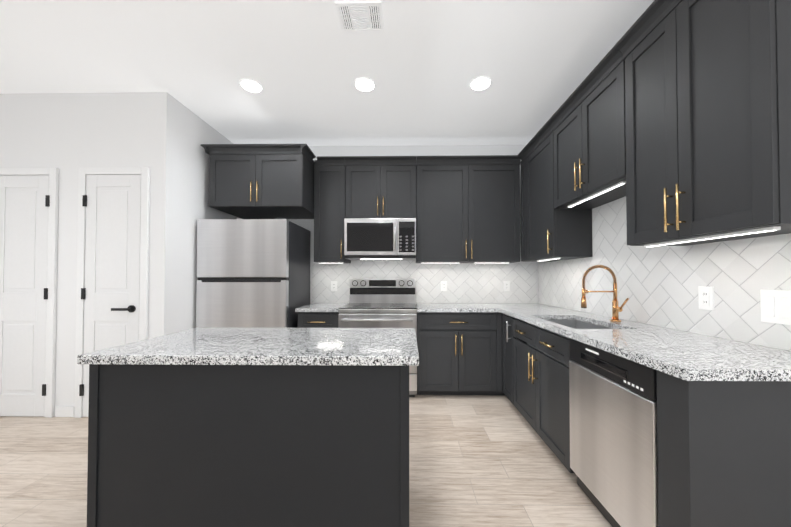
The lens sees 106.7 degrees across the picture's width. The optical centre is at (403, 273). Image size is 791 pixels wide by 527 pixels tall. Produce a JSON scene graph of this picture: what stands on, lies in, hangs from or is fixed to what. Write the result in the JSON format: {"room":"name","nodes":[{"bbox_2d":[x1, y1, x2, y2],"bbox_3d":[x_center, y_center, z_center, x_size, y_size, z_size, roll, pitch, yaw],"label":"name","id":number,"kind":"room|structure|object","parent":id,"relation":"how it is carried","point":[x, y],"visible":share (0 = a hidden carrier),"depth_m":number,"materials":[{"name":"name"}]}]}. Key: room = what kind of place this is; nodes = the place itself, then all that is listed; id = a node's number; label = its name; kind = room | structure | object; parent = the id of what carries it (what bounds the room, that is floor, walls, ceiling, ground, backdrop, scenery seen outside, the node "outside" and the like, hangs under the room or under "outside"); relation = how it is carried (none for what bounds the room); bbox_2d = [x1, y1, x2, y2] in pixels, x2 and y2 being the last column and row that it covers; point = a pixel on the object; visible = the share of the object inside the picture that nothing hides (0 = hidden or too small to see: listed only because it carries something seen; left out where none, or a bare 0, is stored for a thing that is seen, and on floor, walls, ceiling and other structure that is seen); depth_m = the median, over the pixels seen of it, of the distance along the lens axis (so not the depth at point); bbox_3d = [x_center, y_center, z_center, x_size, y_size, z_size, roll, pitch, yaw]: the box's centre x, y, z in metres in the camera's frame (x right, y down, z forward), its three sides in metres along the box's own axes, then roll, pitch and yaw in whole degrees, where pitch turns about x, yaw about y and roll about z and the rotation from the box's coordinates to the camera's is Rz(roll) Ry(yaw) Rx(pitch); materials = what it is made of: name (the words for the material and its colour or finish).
{"room":"kitchen","nodes":[
{"label":"kitchen","id":0,"kind":"room"},
{"bbox_2d":[0,395,611,526],"bbox_3d":[-1.548,1.194,0.416,6.360,0.060,6.330,0,-1,1],"label":"floor","id":1,"kind":"structure","parent":0,"point":[484,461],"depth_m":1.76,"materials":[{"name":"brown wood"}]},
{"bbox_2d":[0,92,236,406],"bbox_3d":[-3.298,-0.167,3.063,2.585,2.743,1.130,0,-1,1],"label":"wall block","id":2,"kind":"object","parent":1,"relation":"on","point":[163,136],"visible":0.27,"depth_m":2.51,"materials":[{"name":"paint"}]},
{"bbox_2d":[0,168,58,417],"bbox_3d":[-3.229,0.150,2.475,0.594,2.092,0.031,0,-1,1],"label":"closet door","id":3,"kind":"structure","parent":2,"relation":"attached to","point":[28,242],"depth_m":2.47,"materials":[{"name":"white paint"}]},
{"bbox_2d":[55,406,73,416],"bbox_3d":[-3.292,1.155,2.586,2.589,0.085,0.244,0,-1,1],"label":"baseboard","id":4,"kind":"structure","parent":2,"relation":"attached to","point":[64,411],"depth_m":2.46,"materials":[{"name":"white wood"}]},
{"bbox_2d":[74,167,149,417],"bbox_3d":[-2.443,0.149,2.441,0.594,2.092,0.076,0,-1,1],"label":"closet door","id":5,"kind":"structure","parent":2,"relation":"attached to","point":[112,292],"depth_m":2.46,"materials":[{"name":"white paint"}]},
{"bbox_2d":[87,367,408,526],"bbox_3d":[-0.586,0.762,1.425,1.223,0.835,0.634,0,-1,1],"label":"kitchen island","id":6,"kind":"object","parent":1,"relation":"on","point":[242,427],"depth_m":1.12,"materials":[{"name":"grey paint"}]},
{"bbox_2d":[77,327,418,366],"bbox_3d":[-0.580,0.327,1.409,1.282,0.035,0.633,0,-1,1],"label":"island countertop","id":7,"kind":"structure","parent":6,"relation":"on","point":[199,346],"depth_m":1.19,"materials":[{"name":"grey stone"}]},
{"bbox_2d":[196,218,309,327],"bbox_3d":[-1.537,0.338,3.123,0.861,1.736,0.683,0,-1,1],"label":"refrigerator","id":8,"kind":"object","parent":1,"relation":"on","point":[253,273],"visible":0.62,"depth_m":2.79,"materials":[{"name":"silver metal"}]},
{"bbox_2d":[298,312,338,327],"bbox_3d":[-0.834,0.789,3.147,0.400,0.833,0.658,0,-1,1],"label":"base cabinet","id":9,"kind":"object","parent":1,"relation":"on","point":[318,319],"visible":0.25,"depth_m":2.86,"materials":[{"name":"grey paint"}]},
{"bbox_2d":[295,303,348,311],"bbox_3d":[-0.839,0.353,3.160,0.410,0.035,0.645,0,-1,1],"label":"countertop","id":10,"kind":"structure","parent":9,"relation":"on","point":[324,307],"depth_m":2.92,"materials":[{"name":"stone"}]},
{"bbox_2d":[339,279,416,396],"bbox_3d":[-0.250,0.627,3.113,0.759,1.157,0.677,0,-1,1],"label":"range","id":11,"kind":"object","parent":1,"relation":"on","point":[381,303],"visible":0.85,"depth_m":2.88,"materials":[{"name":"silver metal"}]},
{"bbox_2d":[417,312,504,394],"bbox_3d":[0.542,0.789,3.146,0.812,0.832,0.620,0,-1,1],"label":"base cabinet","id":12,"kind":"object","parent":1,"relation":"on","point":[460,353],"visible":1,"depth_m":2.82,"materials":[{"name":"grey paint"}]},
{"bbox_2d":[416,303,495,311],"bbox_3d":[0.525,0.353,3.139,0.780,0.035,0.645,0,-1,1],"label":"countertop","id":13,"kind":"structure","parent":12,"relation":"on","point":[421,307],"depth_m":2.92,"materials":[{"name":"stone"}]},
{"bbox_2d":[502,314,514,404],"bbox_3d":[1.234,0.782,2.675,0.658,0.833,0.296,0,-1,1],"label":"base cabinet","id":14,"kind":"object","parent":1,"relation":"on","point":[507,358],"visible":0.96,"depth_m":2.67,"materials":[{"name":"grey paint"}]},
{"bbox_2d":[513,318,574,473],"bbox_3d":[1.225,0.773,2.082,0.658,0.833,0.888,0,-1,1],"label":"base cabinet","id":15,"kind":"object","parent":1,"relation":"on","point":[541,391],"visible":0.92,"depth_m":1.97,"materials":[{"name":"grey paint"}]},
{"bbox_2d":[496,303,790,380],"bbox_3d":[1.229,0.446,2.187,0.654,0.249,2.528,0,-1,1],"label":"countertop","id":16,"kind":"structure","parent":15,"relation":"on","point":[686,355],"depth_m":1.25,"materials":[{"name":"stone"}]},
{"bbox_2d":[581,265,628,321],"bbox_3d":[1.323,0.128,1.951,0.262,0.380,0.110,0,-1,1],"label":"faucet","id":17,"kind":"object","parent":16,"relation":"on","point":[616,309],"visible":1,"depth_m":1.97,"materials":[{"name":"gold metal"}]},
{"bbox_2d":[569,338,657,526],"bbox_3d":[1.216,0.764,1.349,0.614,0.829,0.565,0,-1,1],"label":"dishwasher","id":18,"kind":"object","parent":1,"relation":"on","point":[613,435],"visible":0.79,"depth_m":1.28,"materials":[{"name":"silver metal"}]},
{"bbox_2d":[656,370,790,526],"bbox_3d":[1.228,0.757,0.999,0.620,0.833,0.123,0,-1,1],"label":"cabinet end panel","id":19,"kind":"object","parent":1,"relation":"on","point":[724,453],"visible":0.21,"depth_m":0.94,"materials":[{"name":"grey paint"}]},
{"bbox_2d":[0,0,653,145],"bbox_3d":[-1.548,-1.608,0.459,6.360,0.060,6.330,0,-1,1],"label":"ceiling","id":20,"kind":"structure","parent":0,"point":[307,64],"depth_m":2.14,"materials":[{"name":"paint"}]},
{"bbox_2d":[240,79,261,92],"bbox_3d":[-1.252,-1.544,2.414,0.164,0.009,0.164,0,-1,1],"label":"recessed light","id":21,"kind":"object","parent":20,"relation":"in","point":[250,85],"visible":1,"depth_m":2.40,"materials":[{"name":"white plastic"}]},
{"bbox_2d":[335,1,383,31],"bbox_3d":[-0.262,-1.553,1.782,0.269,0.010,0.201,0,-1,1],"label":"ceiling vent","id":22,"kind":"object","parent":20,"relation":"in","point":[365,16],"visible":1,"depth_m":1.77,"materials":[{"name":"white metal"}]},
{"bbox_2d":[355,78,374,91],"bbox_3d":[-0.319,-1.544,2.401,0.164,0.009,0.164,0,-1,1],"label":"recessed light","id":23,"kind":"object","parent":20,"relation":"in","point":[365,84],"visible":1,"depth_m":2.39,"materials":[{"name":"white plastic"}]},
{"bbox_2d":[470,76,490,90],"bbox_3d":[0.622,-1.544,2.387,0.164,0.009,0.164,0,-1,1],"label":"recessed light","id":24,"kind":"object","parent":20,"relation":"in","point":[480,83],"visible":1,"depth_m":2.38,"materials":[{"name":"white plastic"}]},
{"bbox_2d":[237,145,537,303],"bbox_3d":[-0.161,-0.160,3.532,3.675,2.743,0.100,0,-1,1],"label":"wall","id":25,"kind":"structure","parent":0,"point":[424,150],"depth_m":3.50,"materials":[{"name":"paint"}]},
{"bbox_2d":[201,144,315,218],"bbox_3d":[-1.453,-0.956,3.176,1.030,0.595,0.670,0,-1,1],"label":"upper cabinet","id":26,"kind":"object","parent":25,"relation":"attached to","point":[260,181],"visible":1,"depth_m":2.90,"materials":[{"name":"grey paint"}]},
{"bbox_2d":[314,156,350,262],"bbox_3d":[-0.802,-0.684,3.313,0.342,1.136,0.370,0,-1,1],"label":"upper cabinet","id":27,"kind":"object","parent":25,"relation":"attached to","point":[329,194],"visible":0.98,"depth_m":3.18,"materials":[{"name":"grey paint"}]},
{"bbox_2d":[345,156,415,218],"bbox_3d":[-0.247,-0.918,3.308,0.765,0.668,0.370,0,-1,1],"label":"upper cabinet","id":28,"kind":"object","parent":25,"relation":"attached to","point":[380,186],"visible":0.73,"depth_m":3.18,"materials":[{"name":"grey paint"}]},
{"bbox_2d":[344,218,415,259],"bbox_3d":[-0.248,-0.372,3.260,0.755,0.420,0.449,0,-1,1],"label":"microwave","id":29,"kind":"object","parent":28,"relation":"attached to","point":[379,238],"visible":1,"depth_m":3.08,"materials":[{"name":"silver metal"}]},
{"bbox_2d":[312,260,537,302],"bbox_3d":[0.240,0.090,3.467,2.648,0.500,0.008,0,-1,1],"label":"tile backsplash","id":30,"kind":"structure","parent":25,"relation":"attached to","point":[474,282],"depth_m":3.46,"materials":[{"name":"white tile"}]},
{"bbox_2d":[331,281,336,290],"bbox_3d":[-0.824,0.143,3.473,0.075,0.118,0.009,0,-1,1],"label":"electrical outlet","id":31,"kind":"object","parent":30,"relation":"attached to","point":[333,285],"visible":1,"depth_m":3.47,"materials":[{"name":"white plastic"}]},
{"bbox_2d":[440,281,446,290],"bbox_3d":[0.468,0.142,3.454,0.075,0.118,0.009,0,-1,1],"label":"electrical outlet","id":32,"kind":"object","parent":30,"relation":"attached to","point":[443,285],"visible":1,"depth_m":3.45,"materials":[{"name":"white plastic"}]},
{"bbox_2d":[503,281,509,290],"bbox_3d":[1.203,0.142,3.443,0.075,0.118,0.009,0,-1,1],"label":"electrical outlet","id":33,"kind":"object","parent":30,"relation":"attached to","point":[506,285],"visible":1,"depth_m":3.44,"materials":[{"name":"white plastic"}]},
{"bbox_2d":[416,155,520,262],"bbox_3d":[0.693,-0.684,3.291,1.112,1.136,0.370,0,-1,1],"label":"upper cabinet","id":34,"kind":"object","parent":25,"relation":"attached to","point":[467,209],"visible":1,"depth_m":3.16,"materials":[{"name":"grey paint"}]},
{"bbox_3d":[1.580,-0.208,0.342,0.100,2.743,6.230,0,-1,1],"label":"wall","id":35,"kind":"structure","parent":0,"visible":0},
{"bbox_2d":[517,122,592,261],"bbox_3d":[1.379,-0.692,2.788,0.370,1.136,0.711,0,-1,1],"label":"upper cabinet","id":36,"kind":"object","parent":35,"relation":"attached to","point":[549,233],"visible":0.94,"depth_m":2.60,"materials":[{"name":"grey paint"}]},
{"bbox_2d":[547,45,625,208],"bbox_3d":[1.368,-0.900,2.034,0.370,0.742,0.800,0,-1,1],"label":"upper cabinet","id":37,"kind":"object","parent":35,"relation":"attached to","point":[586,121],"visible":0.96,"depth_m":1.94,"materials":[{"name":"grey paint"}]},
{"bbox_2d":[538,196,790,350],"bbox_3d":[1.551,-0.110,2.185,0.008,0.860,2.518,0,-1,1],"label":"tile backsplash","id":38,"kind":"structure","parent":35,"relation":"attached to","point":[658,285],"depth_m":1.66,"materials":[{"name":"white tile"}]},
{"bbox_2d":[698,286,713,310],"bbox_3d":[1.532,0.123,1.492,0.009,0.118,0.075,0,-1,1],"label":"electrical outlet","id":39,"kind":"object","parent":38,"relation":"attached to","point":[706,298],"visible":1,"depth_m":1.49,"materials":[{"name":"white plastic"}]},
{"bbox_2d":[760,289,790,324],"bbox_3d":[1.528,0.134,1.200,0.010,0.138,0.122,0,-1,1],"label":"switch plate","id":40,"kind":"object","parent":38,"relation":"attached to","point":[775,306],"visible":1,"depth_m":1.21,"materials":[{"name":"white plastic"}]},
{"bbox_2d":[615,0,790,246],"bbox_3d":[1.357,-0.715,1.276,0.370,1.136,0.707,0,-1,1],"label":"upper cabinet","id":41,"kind":"object","parent":35,"relation":"attached to","point":[708,116],"visible":1,"depth_m":1.20,"materials":[{"name":"grey paint"}]}
]}

